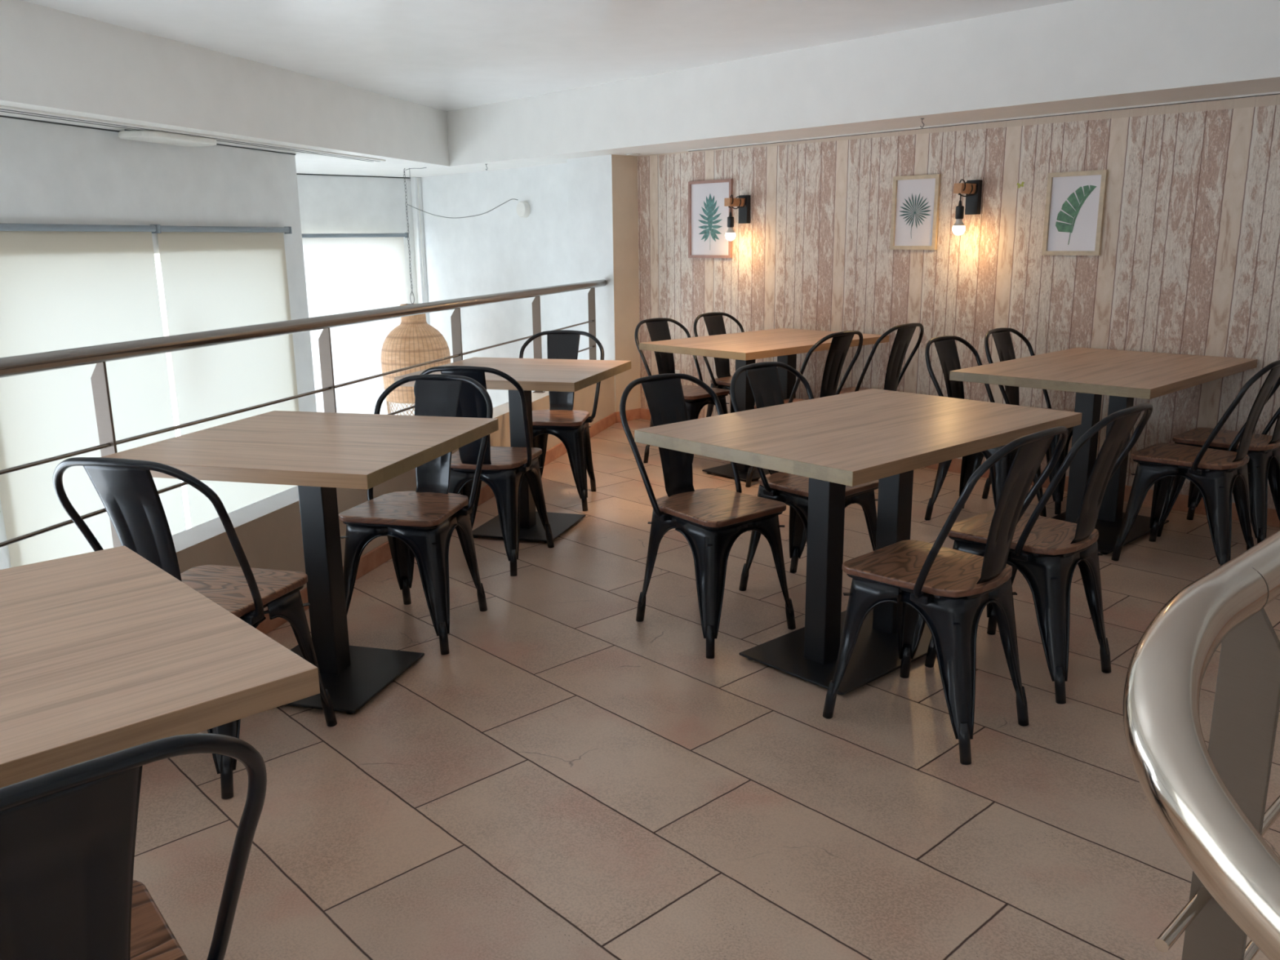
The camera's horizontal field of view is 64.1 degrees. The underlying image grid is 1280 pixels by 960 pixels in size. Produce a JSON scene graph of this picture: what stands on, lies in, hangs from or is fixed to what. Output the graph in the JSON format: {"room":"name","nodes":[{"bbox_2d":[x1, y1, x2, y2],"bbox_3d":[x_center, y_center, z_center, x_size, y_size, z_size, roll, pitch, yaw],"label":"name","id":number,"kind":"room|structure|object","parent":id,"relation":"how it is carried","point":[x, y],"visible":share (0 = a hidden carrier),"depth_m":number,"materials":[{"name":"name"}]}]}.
{"room":"restaurant dining area","nodes":[
{"label":"restaurant dining area","id":0,"kind":"room"},
{"bbox_2d":[0,115,316,569],"bbox_3d":[-4.482,0.980,3.771,2.450,4.680,8.110,3,14,15],"label":"wall","id":1,"kind":"structure","parent":0,"point":[51,173],"depth_m":5.50,"materials":[{"name":"white paint"}]},
{"bbox_2d":[0,222,186,567],"bbox_3d":[-2.748,0.459,5.325,0.051,3.484,1.228,3,14,15],"label":"roller blind","id":2,"kind":"object","parent":1,"relation":"attached to","point":[63,286],"visible":0.51,"depth_m":5.01,"materials":[{"name":"white fabric"}]},
{"bbox_2d":[0,115,295,155],"bbox_3d":[-3.284,-1.268,3.063,0.006,0.006,7.810,3,14,15],"label":"trim","id":3,"kind":"structure","parent":1,"relation":"attached to","point":[0,115],"depth_m":5.06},
{"bbox_2d":[154,253,175,393],"bbox_3d":[-2.797,0.326,5.964,0.075,3.212,2.260,3,14,15],"label":"window","id":4,"kind":"structure","parent":1,"relation":"in","point":[157,255],"depth_m":5.91,"materials":[{"name":"white glass"}]},
{"bbox_2d":[157,224,299,528],"bbox_3d":[-2.428,0.184,6.479,0.050,3.484,1.228,3,14,15],"label":"roller blind","id":5,"kind":"object","parent":1,"relation":"attached to","point":[215,277],"visible":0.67,"depth_m":6.14,"materials":[{"name":"white fabric"}]},
{"bbox_2d":[296,173,417,409],"bbox_3d":[-3.349,-0.224,8.843,3.415,4.680,0.250,-13,18,-42],"label":"wall","id":6,"kind":"structure","parent":0,"point":[328,204],"depth_m":9.02,"materials":[{"name":"white paint"}]},
{"bbox_2d":[296,173,409,178],"bbox_3d":[-3.184,-2.500,8.312,3.000,0.008,0.008,-13,18,-42],"label":"trim","id":7,"kind":"structure","parent":6,"relation":"attached to","point":[296,173],"depth_m":8.92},
{"bbox_2d":[302,232,414,415],"bbox_3d":[-2.640,-0.439,9.193,1.497,3.462,0.050,-13,18,-42],"label":"roller blind","id":8,"kind":"object","parent":6,"relation":"attached to","point":[345,273],"visible":0.3,"depth_m":9.10,"materials":[{"name":"white fabric"}]},
{"bbox_2d":[171,376,614,610],"bbox_3d":[-1.483,0.570,3.076,0.141,0.685,9.850,3,14,15],"label":"wall","id":9,"kind":"structure","parent":0,"point":[268,531],"depth_m":3.62,"materials":[{"name":"white paint"}]},
{"bbox_2d":[0,279,606,547],"bbox_3d":[-1.512,-0.070,2.926,0.078,0.632,9.540,3,14,15],"label":"railing","id":10,"kind":"object","parent":9,"relation":"on","point":[18,365],"visible":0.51,"depth_m":3.42,"materials":[{"name":"silver metal"}]},
{"bbox_2d":[256,412,615,635],"bbox_3d":[-1.424,0.609,3.007,0.019,0.080,9.635,3,14,15],"label":"baseboard","id":11,"kind":"structure","parent":9,"relation":"attached to","point":[368,562],"depth_m":4.26,"materials":[{"name":"ceramic"}]},
{"bbox_2d":[21,0,1073,111],"bbox_3d":[-1.289,-1.509,1.760,8.450,0.200,9.650,-13,18,-42],"label":"ceiling","id":12,"kind":"structure","parent":0,"point":[446,55],"depth_m":4.92,"materials":[{"name":"paint"}]},
{"bbox_2d":[567,154,639,412],"bbox_3d":[-0.246,-0.032,7.865,0.245,4.680,0.485,-13,18,-42],"label":"wall pillar","id":13,"kind":"structure","parent":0,"point":[603,200],"depth_m":7.37,"materials":[{"name":"white paint"}]},
{"bbox_2d":[616,408,640,422],"bbox_3d":[-0.086,-0.478,7.569,0.257,0.080,0.013,-13,18,-42],"label":"baseboard","id":14,"kind":"structure","parent":13,"relation":"attached to","point":[633,414],"depth_m":7.58,"materials":[{"name":"ceramic"}]},
{"bbox_2d":[0,0,1279,177],"bbox_3d":[-1.553,-1.489,2.599,9.170,0.595,11.200,-13,18,-42],"label":"ceiling","id":15,"kind":"structure","parent":0,"point":[1073,55],"depth_m":5.09,"materials":[{"name":"paint"}]},
{"bbox_2d":[118,128,217,146],"bbox_3d":[-2.485,-1.807,5.401,0.230,0.045,0.560,3,14,15],"label":"ceiling fixture","id":16,"kind":"object","parent":15,"relation":"attached to","point":[145,135],"visible":0.95,"depth_m":5.29,"materials":[{"name":"white plastic"}]},
{"bbox_2d":[0,105,385,161],"bbox_3d":[-2.959,-1.355,3.426,0.132,0.011,8.300,3,14,15],"label":"track","id":17,"kind":"object","parent":15,"relation":"attached to","point":[7,109],"visible":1,"depth_m":5.15,"materials":[{"name":"white plastic"}]},
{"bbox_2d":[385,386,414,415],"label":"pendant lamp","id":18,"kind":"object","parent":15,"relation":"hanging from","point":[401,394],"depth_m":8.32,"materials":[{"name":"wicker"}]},
{"bbox_2d":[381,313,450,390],"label":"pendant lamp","id":19,"kind":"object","parent":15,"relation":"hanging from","point":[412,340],"depth_m":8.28,"materials":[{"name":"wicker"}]},
{"bbox_2d":[626,153,640,155],"bbox_3d":[-0.045,-2.245,7.061,0.100,0.007,0.100,-13,18,-42],"label":"recessed light","id":20,"kind":"object","parent":15,"relation":"in","point":[629,154],"visible":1,"depth_m":7.03,"materials":[{"name":"white plastic"}]},
{"bbox_2d":[133,418,1279,959],"bbox_3d":[-0.639,0.974,2.200,8.665,0.280,8.100,-13,18,-42],"label":"floor","id":21,"kind":"structure","parent":0,"point":[576,778],"depth_m":2.50,"materials":[{"name":"tile"}]},
{"bbox_2d":[0,733,266,959],"bbox_3d":[-0.687,0.638,1.170,0.452,0.850,0.493,-13,18,-42],"label":"metal chair","id":22,"kind":"object","parent":21,"relation":"on","point":[68,891],"visible":1,"depth_m":0.99,"materials":[{"name":"black metal"}]},
{"bbox_2d":[0,546,319,787],"bbox_3d":[-1.139,0.651,1.345,1.200,0.750,0.800,-13,18,-42],"label":"dining table","id":23,"kind":"object","parent":21,"relation":"on","point":[103,652],"visible":1,"depth_m":1.39,"materials":[{"name":"brown wood"}]},
{"bbox_2d":[53,457,337,799],"bbox_3d":[-1.108,0.312,2.582,0.452,0.850,0.493,3,14,15],"label":"metal chair","id":24,"kind":"object","parent":21,"relation":"on","point":[126,489],"visible":0.53,"depth_m":2.41,"materials":[{"name":"black metal"}]},
{"bbox_2d":[102,410,498,714],"bbox_3d":[-0.956,0.240,3.090,0.824,0.750,0.826,3,14,15],"label":"dining table","id":25,"kind":"object","parent":21,"relation":"on","point":[318,453],"visible":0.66,"depth_m":3.02,"materials":[{"name":"brown wood"}]},
{"bbox_2d":[338,373,493,654],"bbox_3d":[-0.764,0.092,3.501,0.452,0.850,0.493,3,14,15],"label":"metal chair","id":26,"kind":"object","parent":21,"relation":"on","point":[420,524],"visible":0.83,"depth_m":3.45,"materials":[{"name":"black metal"}]},
{"bbox_2d":[413,365,554,576],"bbox_3d":[-0.627,-0.072,4.191,0.452,0.850,0.493,2,13,11],"label":"metal chair","id":27,"kind":"object","parent":21,"relation":"on","point":[504,468],"visible":0.7,"depth_m":4.07,"materials":[{"name":"black metal"}]},
{"bbox_2d":[394,357,631,543],"bbox_3d":[-0.536,-0.133,4.655,0.811,0.750,0.775,3,14,16],"label":"dining table","id":28,"kind":"object","parent":21,"relation":"on","point":[531,374],"visible":0.64,"depth_m":4.60,"materials":[{"name":"brown wood"}]},
{"bbox_2d":[519,329,604,511],"bbox_3d":[-0.429,-0.317,5.227,0.452,0.850,0.493,1,13,9],"label":"metal chair","id":29,"kind":"object","parent":21,"relation":"on","point":[571,426],"visible":0.65,"depth_m":5.25,"materials":[{"name":"black metal"}]},
{"bbox_2d":[634,317,729,462],"bbox_3d":[0.256,-0.514,6.029,0.452,0.850,0.493,-13,18,-42],"label":"metal chair","id":30,"kind":"object","parent":21,"relation":"on","point":[696,397],"visible":0.53,"depth_m":6.05,"materials":[{"name":"black metal"}]},
{"bbox_2d":[619,373,795,658],"bbox_3d":[0.220,0.087,3.469,0.452,0.850,0.493,-11,17,-38],"label":"metal chair","id":31,"kind":"object","parent":21,"relation":"on","point":[710,520],"visible":0.91,"depth_m":3.40,"materials":[{"name":"black metal"}]},
{"bbox_2d":[693,311,744,417],"bbox_3d":[0.620,-0.616,6.447,0.452,0.850,0.493,-13,18,-42],"label":"metal chair","id":32,"kind":"object","parent":21,"relation":"on","point":[714,322],"visible":0.4,"depth_m":6.50,"materials":[{"name":"black metal"}]},
{"bbox_2d":[639,328,888,481],"bbox_3d":[0.721,-0.431,5.860,1.240,0.750,0.785,-12,18,-41],"label":"dining table","id":33,"kind":"object","parent":21,"relation":"on","point":[784,344],"visible":0.57,"depth_m":5.68,"materials":[{"name":"brown wood"}]},
{"bbox_2d":[729,361,878,591],"bbox_3d":[0.613,0.009,3.783,0.452,0.850,0.493,-13,18,-42],"label":"metal chair","id":34,"kind":"object","parent":21,"relation":"on","point":[792,490],"visible":0.56,"depth_m":3.80,"materials":[{"name":"black metal"}]},
{"bbox_2d":[745,330,862,487],"bbox_3d":[0.876,-0.369,5.381,0.452,0.850,0.493,-13,18,-42],"label":"metal chair","id":35,"kind":"object","parent":21,"relation":"on","point":[841,342],"visible":0.4,"depth_m":5.19,"materials":[{"name":"black metal"}]},
{"bbox_2d":[634,388,1082,695],"bbox_3d":[0.701,0.183,3.248,1.200,0.750,0.800,-12,17,-40],"label":"dining table","id":36,"kind":"object","parent":21,"relation":"on","point":[853,438],"visible":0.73,"depth_m":3.11,"materials":[{"name":"brown wood"}]},
{"bbox_2d":[836,323,924,394],"bbox_3d":[1.303,-0.470,5.791,0.452,0.850,0.493,-13,18,-42],"label":"metal chair","id":37,"kind":"object","parent":21,"relation":"on","point":[904,335],"visible":0.34,"depth_m":5.61,"materials":[{"name":"black metal"}]},
{"bbox_2d":[822,426,1068,764],"bbox_3d":[0.819,0.255,2.725,0.452,0.850,0.493,-13,18,-42],"label":"metal chair","id":38,"kind":"object","parent":21,"relation":"on","point":[948,590],"visible":1,"depth_m":2.61,"materials":[{"name":"black metal"}]},
{"bbox_2d":[924,335,1046,520],"bbox_3d":[1.580,-0.222,4.719,0.452,0.850,0.493,-13,18,-42],"label":"metal chair","id":39,"kind":"object","parent":21,"relation":"on","point":[945,345],"visible":0.36,"depth_m":4.76,"materials":[{"name":"black metal"}]},
{"bbox_2d":[982,327,1074,514],"bbox_3d":[1.979,-0.317,5.101,0.452,0.850,0.493,-13,18,-42],"label":"metal chair","id":40,"kind":"object","parent":21,"relation":"on","point":[1002,336],"visible":0.33,"depth_m":5.14,"materials":[{"name":"black metal"}]},
{"bbox_2d":[924,403,1152,703],"bbox_3d":[1.196,0.173,3.054,0.452,0.850,0.493,-13,18,-42],"label":"metal chair","id":41,"kind":"object","parent":21,"relation":"on","point":[1047,552],"visible":0.83,"depth_m":2.92,"materials":[{"name":"black metal"}]},
{"bbox_2d":[949,347,1257,554],"bbox_3d":[2.043,-0.136,4.536,1.260,0.750,0.810,-13,18,-43],"label":"dining table","id":42,"kind":"object","parent":21,"relation":"on","point":[1124,375],"visible":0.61,"depth_m":4.38,"materials":[{"name":"brown wood"}]},
{"bbox_2d":[1111,360,1279,565],"bbox_3d":[2.245,-0.077,4.068,0.452,0.850,0.493,-13,18,-42],"label":"metal chair","id":43,"kind":"object","parent":21,"relation":"on","point":[1219,475],"visible":0.98,"depth_m":4.00,"materials":[{"name":"black metal"}]},
{"bbox_2d":[1122,529,1279,959],"bbox_3d":[1.640,0.936,0.501,1.448,1.536,2.400,-13,18,-42],"label":"stair railing","id":44,"kind":"object","parent":21,"relation":"on","point":[1211,803],"visible":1,"depth_m":0.75,"materials":[{"name":"silver metal"}]},
{"bbox_2d":[1156,407,1279,543],"bbox_3d":[2.586,-0.159,4.397,0.452,0.850,0.493,-13,18,-42],"label":"metal chair","id":45,"kind":"object","parent":21,"relation":"on","point":[1264,451],"visible":0.58,"depth_m":4.32,"materials":[{"name":"black metal"}]},
{"bbox_2d":[420,93,1279,509],"bbox_3d":[1.732,0.345,6.158,0.255,4.680,11.200,-13,18,-42],"label":"wall","id":46,"kind":"structure","parent":0,"point":[1188,260],"depth_m":5.59,"materials":[{"name":"brown wood"}]},
{"bbox_2d":[410,177,429,324],"bbox_3d":[-2.013,-0.473,9.836,0.065,4.680,0.080,-13,18,-42],"label":"trim","id":47,"kind":"structure","parent":46,"relation":"attached to","point":[422,295],"depth_m":9.41,"materials":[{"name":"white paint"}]},
{"bbox_2d":[400,195,530,306],"label":"cable","id":48,"kind":"object","parent":46,"relation":"hanging from","point":[523,208],"depth_m":8.23,"materials":[{"name":"plastic"}]},
{"bbox_2d":[688,178,733,257],"bbox_3d":[0.467,-1.738,6.827,0.020,0.502,0.388,-13,18,-42],"label":"picture frame","id":49,"kind":"object","parent":46,"relation":"attached to","point":[708,215],"visible":0.98,"depth_m":6.83,"materials":[{"name":"white paper"}]},
{"bbox_2d":[697,194,722,241],"bbox_3d":[0.468,-1.724,6.831,0.001,0.370,0.223,-13,18,-42],"label":"print","id":50,"kind":"object","parent":49,"relation":"attached to","point":[709,206],"depth_m":6.83,"materials":[{"name":"teal"}]},
{"bbox_2d":[724,194,750,240],"bbox_3d":[0.619,-1.679,6.550,0.185,0.284,0.072,-13,18,-42],"label":"wall sconce","id":51,"kind":"object","parent":46,"relation":"attached to","point":[743,202],"visible":1,"depth_m":6.52,"materials":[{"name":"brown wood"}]},
{"bbox_2d":[724,212,735,240],"bbox_3d":[0.577,-1.617,6.524,0.067,0.176,0.067,-13,18,-42],"label":"bulb","id":52,"kind":"object","parent":51,"relation":"attached to","point":[730,235],"depth_m":6.51,"materials":[{"name":"white glass"}]},
{"bbox_2d":[889,173,941,249],"bbox_3d":[1.534,-1.492,5.713,0.020,0.402,0.290,-13,18,-42],"label":"picture frame","id":53,"kind":"object","parent":46,"relation":"attached to","point":[915,206],"visible":1,"depth_m":5.71,"materials":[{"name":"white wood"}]},
{"bbox_2d":[898,194,930,238],"bbox_3d":[1.535,-1.476,5.717,0.001,0.248,0.207,-13,18,-42],"label":"print","id":54,"kind":"object","parent":53,"relation":"attached to","point":[914,210],"depth_m":5.72,"materials":[{"name":"grey paper"}]},
{"bbox_2d":[640,408,1279,527],"bbox_3d":[2.646,0.117,4.894,0.013,0.080,7.722,-13,18,-42],"label":"baseboard","id":55,"kind":"structure","parent":46,"relation":"attached to","point":[1180,504],"depth_m":5.02,"materials":[{"name":"ceramic"}]},
{"bbox_2d":[951,178,982,235],"bbox_3d":[1.719,-1.439,5.399,0.185,0.284,0.072,-13,18,-42],"label":"wall sconce","id":56,"kind":"object","parent":46,"relation":"attached to","point":[972,189],"visible":1,"depth_m":5.38,"materials":[{"name":"black metal"}]},
{"bbox_2d":[951,200,965,235],"bbox_3d":[1.677,-1.377,5.373,0.067,0.176,0.067,-13,18,-42],"label":"bulb","id":57,"kind":"object","parent":56,"relation":"attached to","point":[958,228],"depth_m":5.36,"materials":[{"name":"white glass"}]},
{"bbox_2d":[687,91,1279,151],"bbox_3d":[2.763,-1.614,4.229,0.012,0.008,7.165,-13,18,-42],"label":"trim","id":58,"kind":"structure","parent":46,"relation":"attached to","point":[1273,92],"depth_m":5.13,"materials":[{"name":"white plastic"}]},
{"bbox_2d":[1017,181,1024,187],"bbox_3d":[1.955,-1.516,5.256,0.002,0.032,0.042,-13,18,-42],"label":"sticker","id":59,"kind":"object","parent":46,"relation":"attached to","point":[1023,183],"visible":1,"depth_m":5.25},
{"bbox_2d":[1041,169,1107,255],"bbox_3d":[2.152,-1.321,5.075,0.020,0.402,0.290,-13,18,-42],"label":"picture frame","id":60,"kind":"object","parent":46,"relation":"attached to","point":[1075,201],"visible":1,"depth_m":5.07,"materials":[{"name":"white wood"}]},
{"bbox_2d":[1055,185,1097,244],"bbox_3d":[2.157,-1.312,5.073,0.001,0.284,0.192,-13,18,-42],"label":"print","id":61,"kind":"object","parent":60,"relation":"attached to","point":[1076,206],"depth_m":5.07,"materials":[{"name":"green paper"}]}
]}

